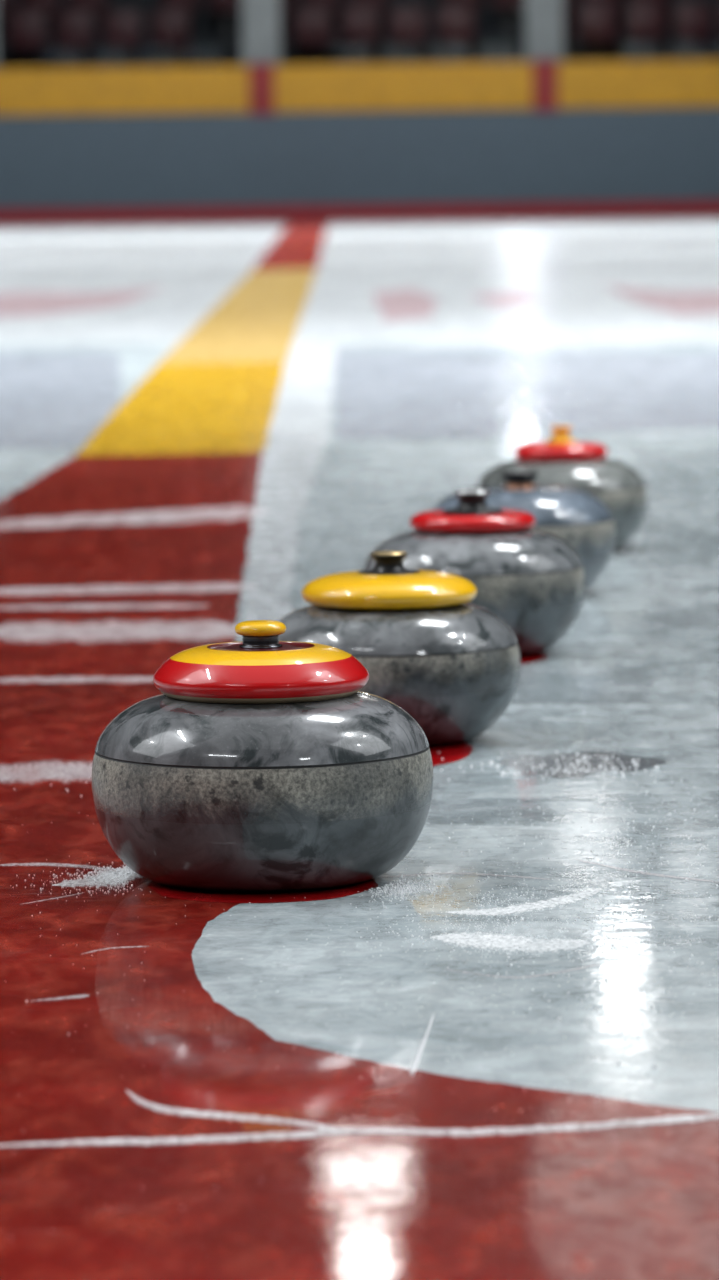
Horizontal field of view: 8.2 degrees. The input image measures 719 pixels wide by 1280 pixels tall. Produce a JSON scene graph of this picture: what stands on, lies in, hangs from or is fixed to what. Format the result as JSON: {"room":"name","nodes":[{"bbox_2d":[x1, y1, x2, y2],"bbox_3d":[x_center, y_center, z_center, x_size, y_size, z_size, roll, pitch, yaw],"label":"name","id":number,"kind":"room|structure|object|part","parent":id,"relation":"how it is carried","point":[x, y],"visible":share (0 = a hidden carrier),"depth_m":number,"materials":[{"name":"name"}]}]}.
{"room":"ice rink","nodes":[
{"label":"ice rink","id":0,"kind":"room"},
{"bbox_2d":[0,217,718,1112],"bbox_3d":[-0.026,-2.125,30.039,44.000,0.200,84.211,-1,5,0],"label":"floor","id":1,"kind":"structure","parent":0,"point":[365,493],"depth_m":4.45,"materials":[{"name":"white ice"}]},
{"bbox_2d":[0,352,121,448],"bbox_3d":[-2.520,-0.723,14.537,3.959,0.001,6.700,-1,5,0],"label":"trim","id":2,"kind":"structure","parent":1,"relation":"on","point":[48,399],"depth_m":13.77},
{"bbox_2d":[74,362,284,455],"bbox_3d":[-0.426,-0.646,13.465,0.428,0.001,5.113,-1,5,0],"label":"trim","id":3,"kind":"structure","parent":1,"relation":"on","point":[195,407],"depth_m":12.77,"materials":[{"name":"yellow paint"}]},
{"bbox_2d":[0,452,718,1279],"bbox_3d":[-0.184,-0.003,6.661,1.057,0.001,8.688,-1,5,0],"label":"red ice marking","id":4,"kind":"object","parent":1,"relation":"on","point":[351,1206],"depth_m":3.37,"materials":[{"name":"red ice"}]},
{"bbox_2d":[0,762,91,781],"bbox_3d":[-0.312,0.137,5.202,0.148,0.001,0.245,-1,5,0],"label":"frost streak","id":5,"kind":"object","parent":4,"relation":"on","point":[75,768],"visible":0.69,"depth_m":5.20},
{"bbox_2d":[29,893,79,902],"bbox_3d":[-0.263,0.222,4.298,0.007,0.001,0.085,4,7,38],"label":"ice scratch","id":6,"kind":"object","parent":4,"relation":"on","point":[78,893],"visible":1,"depth_m":4.30},
{"bbox_2d":[2,863,118,871],"bbox_3d":[-0.262,0.204,4.490,0.145,0.001,0.042,2,6,28],"label":"frost streak","id":7,"kind":"object","parent":4,"relation":"on","point":[52,864],"visible":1,"depth_m":4.50},
{"bbox_2d":[40,994,86,1000],"bbox_3d":[-0.224,0.271,3.779,0.053,0.001,0.018,-5,7,-36],"label":"ice scratch","id":8,"kind":"object","parent":4,"relation":"on","point":[80,996],"visible":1,"depth_m":3.78},
{"bbox_2d":[0,676,152,682],"bbox_3d":[-0.342,0.048,6.135,0.226,0.001,0.105,0,5,7],"label":"frost streak","id":9,"kind":"object","parent":4,"relation":"on","point":[136,677],"visible":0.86,"depth_m":6.13},
{"bbox_2d":[13,862,150,900],"bbox_3d":[-0.255,0.211,4.400,0.150,0.003,0.234,-1,5,0],"label":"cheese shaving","id":10,"kind":"object","parent":4,"relation":"on","point":[125,871],"visible":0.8,"depth_m":4.42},
{"bbox_2d":[53,870,141,886],"bbox_3d":[-0.213,0.209,4.426,0.064,0.001,0.151,2,6,25],"label":"frost streak","id":11,"kind":"object","parent":4,"relation":"on","point":[132,876],"visible":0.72,"depth_m":4.40},
{"bbox_2d":[0,604,202,609],"bbox_3d":[-0.372,-0.048,7.151,0.317,0.001,0.130,-1,5,0],"label":"frost streak","id":12,"kind":"object","parent":4,"relation":"on","point":[72,605],"visible":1,"depth_m":7.15},
{"bbox_2d":[82,946,145,953],"bbox_3d":[-0.200,0.248,4.015,0.066,0.001,0.016,-4,7,-34],"label":"ice scratch","id":13,"kind":"object","parent":4,"relation":"on","point":[128,946],"visible":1,"depth_m":4.02},
{"bbox_2d":[0,621,235,641],"bbox_3d":[-0.329,-0.013,6.775,0.350,0.001,0.415,-1,5,0],"label":"frost streak","id":14,"kind":"object","parent":4,"relation":"on","point":[141,628],"visible":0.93,"depth_m":6.77},
{"bbox_2d":[0,583,257,595],"bbox_3d":[-0.350,-0.076,7.445,0.400,0.001,0.218,-1,5,-4],"label":"frost streak","id":15,"kind":"object","parent":4,"relation":"on","point":[13,591],"visible":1,"depth_m":7.45},
{"bbox_2d":[0,505,267,527],"bbox_3d":[-0.409,-0.222,8.992,0.489,0.001,0.609,-1,5,0],"label":"frost streak","id":16,"kind":"object","parent":4,"relation":"on","point":[218,511],"visible":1,"depth_m":8.96},
{"bbox_2d":[126,1090,351,1131],"bbox_3d":[-0.093,0.314,3.310,0.225,0.001,0.044,4,7,44],"label":"ice scratch","id":17,"kind":"object","parent":4,"relation":"on","point":[181,1111],"visible":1,"depth_m":3.30},
{"bbox_2d":[149,880,373,902],"bbox_3d":[-0.085,0.214,4.358,0.197,0.001,0.200,-1,5,0],"label":"trim","id":18,"kind":"structure","parent":4,"relation":"on","point":[161,889],"depth_m":4.31,"materials":[{"name":"red paint"}]},
{"bbox_2d":[92,620,432,891],"bbox_3d":[-0.086,0.097,4.399,0.301,0.228,0.301,-4,6,-31],"label":"stone","id":19,"kind":"object","parent":4,"relation":"on","point":[262,762],"visible":1,"depth_m":4.29,"materials":[{"name":"stone"}]},
{"bbox_3d":[-0.087,-0.011,4.389,0.045,0.013,0.045,1,6,15],"label":"knob","id":20,"kind":"part","parent":19,"relation":"part of","materials":[{"name":"yellow plastic"}]},
{"bbox_2d":[0,1114,718,1146],"bbox_3d":[0.014,0.319,3.239,0.507,0.001,0.049,-1,5,-8],"label":"ice scratch","id":21,"kind":"object","parent":4,"relation":"on","point":[690,1117],"visible":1,"depth_m":3.24},
{"bbox_2d":[0,219,718,343],"bbox_3d":[-2.209,-3.389,42.566,30.155,0.001,52.574,-1,5,0],"label":"ice surface","id":22,"kind":"structure","parent":1,"relation":"on","point":[563,264],"depth_m":29.09,"materials":[{"name":"white ice"}]},
{"bbox_2d":[0,287,163,316],"bbox_3d":[-1.518,-1.602,23.660,1.015,0.001,5.128,-1,5,0],"label":"trim","id":23,"kind":"structure","parent":22,"relation":"on","point":[16,303],"depth_m":23.65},
{"bbox_2d":[158,268,316,363],"bbox_3d":[-0.447,-1.578,23.271,0.413,0.001,14.708,-1,5,0],"label":"trim","id":24,"kind":"structure","parent":22,"relation":"on","point":[256,321],"depth_m":19.92,"materials":[{"name":"yellow paint"}]},
{"bbox_2d":[252,222,327,269],"bbox_3d":[-0.519,-3.457,43.056,0.487,0.001,25.717,-1,5,0],"label":"trim","id":25,"kind":"structure","parent":22,"relation":"on","point":[299,245],"depth_m":37.94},
{"bbox_2d":[241,224,345,639],"bbox_3d":[-0.206,-2.230,30.106,0.234,0.001,47.181,-1,5,0],"label":"trim","id":26,"kind":"structure","parent":22,"relation":"on","point":[297,439],"depth_m":11.30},
{"bbox_2d":[0,60,718,224],"bbox_3d":[-0.068,-5.572,55.975,26.000,1.758,0.200,-1,5,0],"label":"board","id":27,"kind":"object","parent":22,"relation":"on","point":[534,139],"visible":1,"depth_m":55.93,"materials":[{"name":"grey painted plastic"}]},
{"bbox_2d":[0,0,718,67],"bbox_3d":[0.477,-7.204,55.840,16.336,1.500,0.140,-1,5,0],"label":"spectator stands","id":28,"kind":"object","parent":27,"relation":"on","point":[33,33],"visible":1,"depth_m":55.86,"materials":[{"name":"glass"}]},
{"bbox_3d":[-2.688,-7.166,55.840,2.692,1.499,0.012,-1,5,0],"label":"glass pane","id":29,"kind":"part","parent":28,"relation":"part of","materials":[{"name":"white"}]},
{"bbox_3d":[-1.105,-7.195,55.844,0.427,1.480,0.110,-1,5,0],"label":"post","id":30,"kind":"part","parent":28,"relation":"part of","materials":[{"name":"metal"}]},
{"bbox_3d":[-1.096,-6.448,55.910,0.513,0.020,0.140,-1,5,0],"label":"foot plate","id":31,"kind":"part","parent":28,"relation":"part of","materials":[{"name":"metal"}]},
{"bbox_3d":[0.477,-7.205,55.840,2.692,1.499,0.012,-1,5,0],"label":"glass pane","id":32,"kind":"part","parent":28,"relation":"part of","materials":[{"name":"white"}]},
{"bbox_3d":[2.059,-7.234,55.844,0.427,1.480,0.110,-1,5,0],"label":"post","id":33,"kind":"part","parent":28,"relation":"part of","materials":[{"name":"metal"}]},
{"bbox_3d":[2.068,-6.487,55.910,0.513,0.020,0.140,-1,5,0],"label":"foot plate","id":34,"kind":"part","parent":28,"relation":"part of","materials":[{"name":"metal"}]},
{"bbox_3d":[3.641,-7.243,55.840,2.692,1.499,0.012,-1,5,0],"label":"glass pane","id":35,"kind":"part","parent":28,"relation":"part of","materials":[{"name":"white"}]},
{"bbox_3d":[-0.075,-6.178,55.927,26.000,0.522,0.180,-1,5,0],"label":"rail","id":36,"kind":"part","parent":27,"relation":"part of","materials":[{"name":"yellow plastic"}]},
{"bbox_3d":[-0.066,-5.398,56.011,26.000,1.047,0.120,-1,5,0],"label":"panel","id":37,"kind":"part","parent":27,"relation":"part of","materials":[{"name":"grey plastic"}]},
{"bbox_2d":[373,288,439,321],"bbox_3d":[0.219,-1.526,22.638,0.312,0.001,5.462,-1,5,0],"label":"trim","id":38,"kind":"structure","parent":22,"relation":"on","point":[410,303],"depth_m":22.41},
{"bbox_2d":[469,290,539,309],"bbox_3d":[0.675,-1.569,23.034,0.315,0.001,3.358,-1,5,0],"label":"trim","id":39,"kind":"structure","parent":22,"relation":"on","point":[502,300],"depth_m":23.13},
{"bbox_2d":[600,284,718,315],"bbox_3d":[1.534,-1.574,22.980,0.618,0.001,5.501,-1,5,0],"label":"trim","id":40,"kind":"structure","parent":22,"relation":"on","point":[680,303],"depth_m":22.56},
{"bbox_2d":[2,8,718,67],"bbox_3d":[-0.082,-6.712,61.250,43.980,3.030,7.600,-1,5,0],"label":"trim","id":41,"kind":"structure","parent":1,"relation":"on","point":[523,8],"depth_m":59.23,"materials":[{"name":"metal"}]},
{"bbox_2d":[189,65,226,65],"bbox_3d":[-1.759,-6.438,57.889,0.440,0.860,0.460,-1,5,0],"label":"seat","id":42,"kind":"object","parent":41,"relation":"on","point":[189,65],"visible":0.02,"depth_m":58.03,"materials":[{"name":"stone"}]},
{"bbox_2d":[334,63,370,63],"bbox_3d":[-0.079,-6.458,57.889,0.440,0.860,0.460,-1,5,0],"label":"seat","id":43,"kind":"object","parent":41,"relation":"on","point":[334,63],"visible":0.05,"depth_m":58.03,"materials":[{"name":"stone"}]},
{"bbox_2d":[430,62,467,62],"bbox_3d":[1.041,-6.472,57.889,0.440,0.860,0.460,-1,5,0],"label":"seat","id":44,"kind":"object","parent":41,"relation":"on","point":[430,62],"visible":0.02,"depth_m":58.03,"materials":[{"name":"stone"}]},
{"bbox_2d":[671,59,708,59],"bbox_3d":[3.841,-6.506,57.889,0.440,0.860,0.460,-1,5,0],"label":"seat","id":45,"kind":"object","parent":41,"relation":"on","point":[671,59],"visible":0.04,"depth_m":58.03,"materials":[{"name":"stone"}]},
{"bbox_2d":[9,719,718,1238],"bbox_3d":[-0.005,0.201,4.475,0.902,0.004,3.129,0,5,6],"label":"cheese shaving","id":46,"kind":"object","parent":1,"relation":"on","point":[583,756],"visible":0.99,"depth_m":4.19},
{"bbox_2d":[278,551,520,745],"bbox_3d":[0.033,0.007,5.446,0.284,0.206,0.284,3,6,31],"label":"stone","id":47,"kind":"object","parent":1,"relation":"on","point":[452,664],"visible":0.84,"depth_m":5.35,"materials":[{"name":"stone"}]},
{"bbox_3d":[0.032,-0.074,5.438,0.068,0.002,0.068,3,6,31],"label":"neck plate","id":48,"kind":"part","parent":47,"relation":"part of","materials":[{"name":"metal"}]},
{"bbox_2d":[359,868,458,906],"bbox_3d":[0.042,0.214,4.338,0.088,0.002,0.227,-1,5,0],"label":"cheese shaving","id":49,"kind":"object","parent":1,"relation":"on","point":[393,886],"visible":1,"depth_m":4.33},
{"bbox_2d":[410,1014,433,1074],"bbox_3d":[0.046,0.287,3.568,0.004,0.001,0.252,0,5,5],"label":"ice scratch","id":50,"kind":"object","parent":1,"relation":"on","point":[415,1063],"visible":1,"depth_m":3.53},
{"bbox_2d":[429,742,472,765],"bbox_3d":[0.042,0.119,5.349,0.161,0.001,0.302,-1,5,0],"label":"trim","id":51,"kind":"structure","parent":1,"relation":"on","point":[453,752],"depth_m":5.33,"materials":[{"name":"red paint"}]},
{"bbox_2d":[391,872,549,879],"bbox_3d":[0.095,0.207,4.407,0.151,0.001,0.040,0,6,10],"label":"ice scratch","id":52,"kind":"object","parent":1,"relation":"on","point":[446,872],"visible":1,"depth_m":4.41},
{"bbox_2d":[364,489,584,655],"bbox_3d":[0.146,-0.087,6.404,0.286,0.209,0.286,1,6,13],"label":"stone","id":53,"kind":"object","parent":1,"relation":"on","point":[533,580],"visible":0.73,"depth_m":6.31,"materials":[{"name":"stone"}]},
{"bbox_3d":[0.145,-0.165,6.397,0.078,0.006,0.078,-6,7,-43],"label":"neck plate","id":54,"kind":"part","parent":53,"relation":"part of","materials":[{"name":"black metal"}]},
{"bbox_2d":[431,932,589,951],"bbox_3d":[0.117,0.243,4.024,0.143,0.001,0.096,3,6,33],"label":"frost streak","id":55,"kind":"object","parent":1,"relation":"on","point":[495,940],"visible":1,"depth_m":4.03},
{"bbox_2d":[432,471,614,589],"bbox_3d":[0.234,-0.156,7.275,0.276,0.179,0.276,-4,6,-28],"label":"stone","id":56,"kind":"object","parent":1,"relation":"on","point":[577,517],"visible":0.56,"depth_m":7.19,"materials":[{"name":"stone"}]},
{"bbox_3d":[0.233,-0.237,7.268,0.054,0.016,0.054,-4,6,-28],"label":"knob","id":57,"kind":"part","parent":56,"relation":"part of","materials":[{"name":"black plastic"}]},
{"bbox_2d":[445,888,601,915],"bbox_3d":[0.157,0.223,4.237,0.062,0.001,0.192,5,8,44],"label":"frost streak","id":58,"kind":"object","parent":1,"relation":"on","point":[563,899],"visible":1,"depth_m":4.22},
{"bbox_2d":[449,964,599,977],"bbox_3d":[0.131,0.257,3.876,0.123,0.001,0.055,-1,5,-7],"label":"ice scratch","id":59,"kind":"object","parent":1,"relation":"on","point":[597,964],"visible":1,"depth_m":3.87},
{"bbox_2d":[333,350,718,439],"bbox_3d":[0.838,-0.733,14.216,1.840,0.001,5.605,-1,5,0],"label":"ice surface","id":60,"kind":"structure","parent":1,"relation":"on","point":[379,394],"depth_m":13.64,"materials":[{"name":"white ice"}]},
{"bbox_2d":[520,652,547,663],"bbox_3d":[0.156,0.020,6.370,0.168,0.001,0.261,-1,5,0],"label":"trim","id":61,"kind":"structure","parent":1,"relation":"on","point":[543,655],"depth_m":6.34,"materials":[{"name":"red paint"}]},
{"bbox_2d":[478,426,647,549],"bbox_3d":[0.326,-0.244,8.071,0.277,0.202,0.277,-2,6,-12],"label":"stone","id":62,"kind":"object","parent":1,"relation":"on","point":[561,460],"visible":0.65,"depth_m":7.99,"materials":[{"name":"stone"}]},
{"bbox_2d":[494,751,665,777],"bbox_3d":[0.231,0.130,5.212,0.180,0.001,0.236,-1,5,0],"label":"trim","id":63,"kind":"structure","parent":1,"relation":"on","point":[549,760],"depth_m":5.22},
{"bbox_2d":[575,859,705,880],"bbox_3d":[0.248,0.204,4.418,0.020,0.001,0.198,-5,7,-38],"label":"ice scratch","id":64,"kind":"object","parent":1,"relation":"on","point":[662,875],"visible":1,"depth_m":4.40},
{"bbox_2d":[600,607,718,629],"bbox_3d":[0.447,-0.030,6.869,0.235,0.001,0.343,-1,5,0],"label":"trim","id":65,"kind":"structure","parent":1,"relation":"on","point":[672,618],"depth_m":6.86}
]}

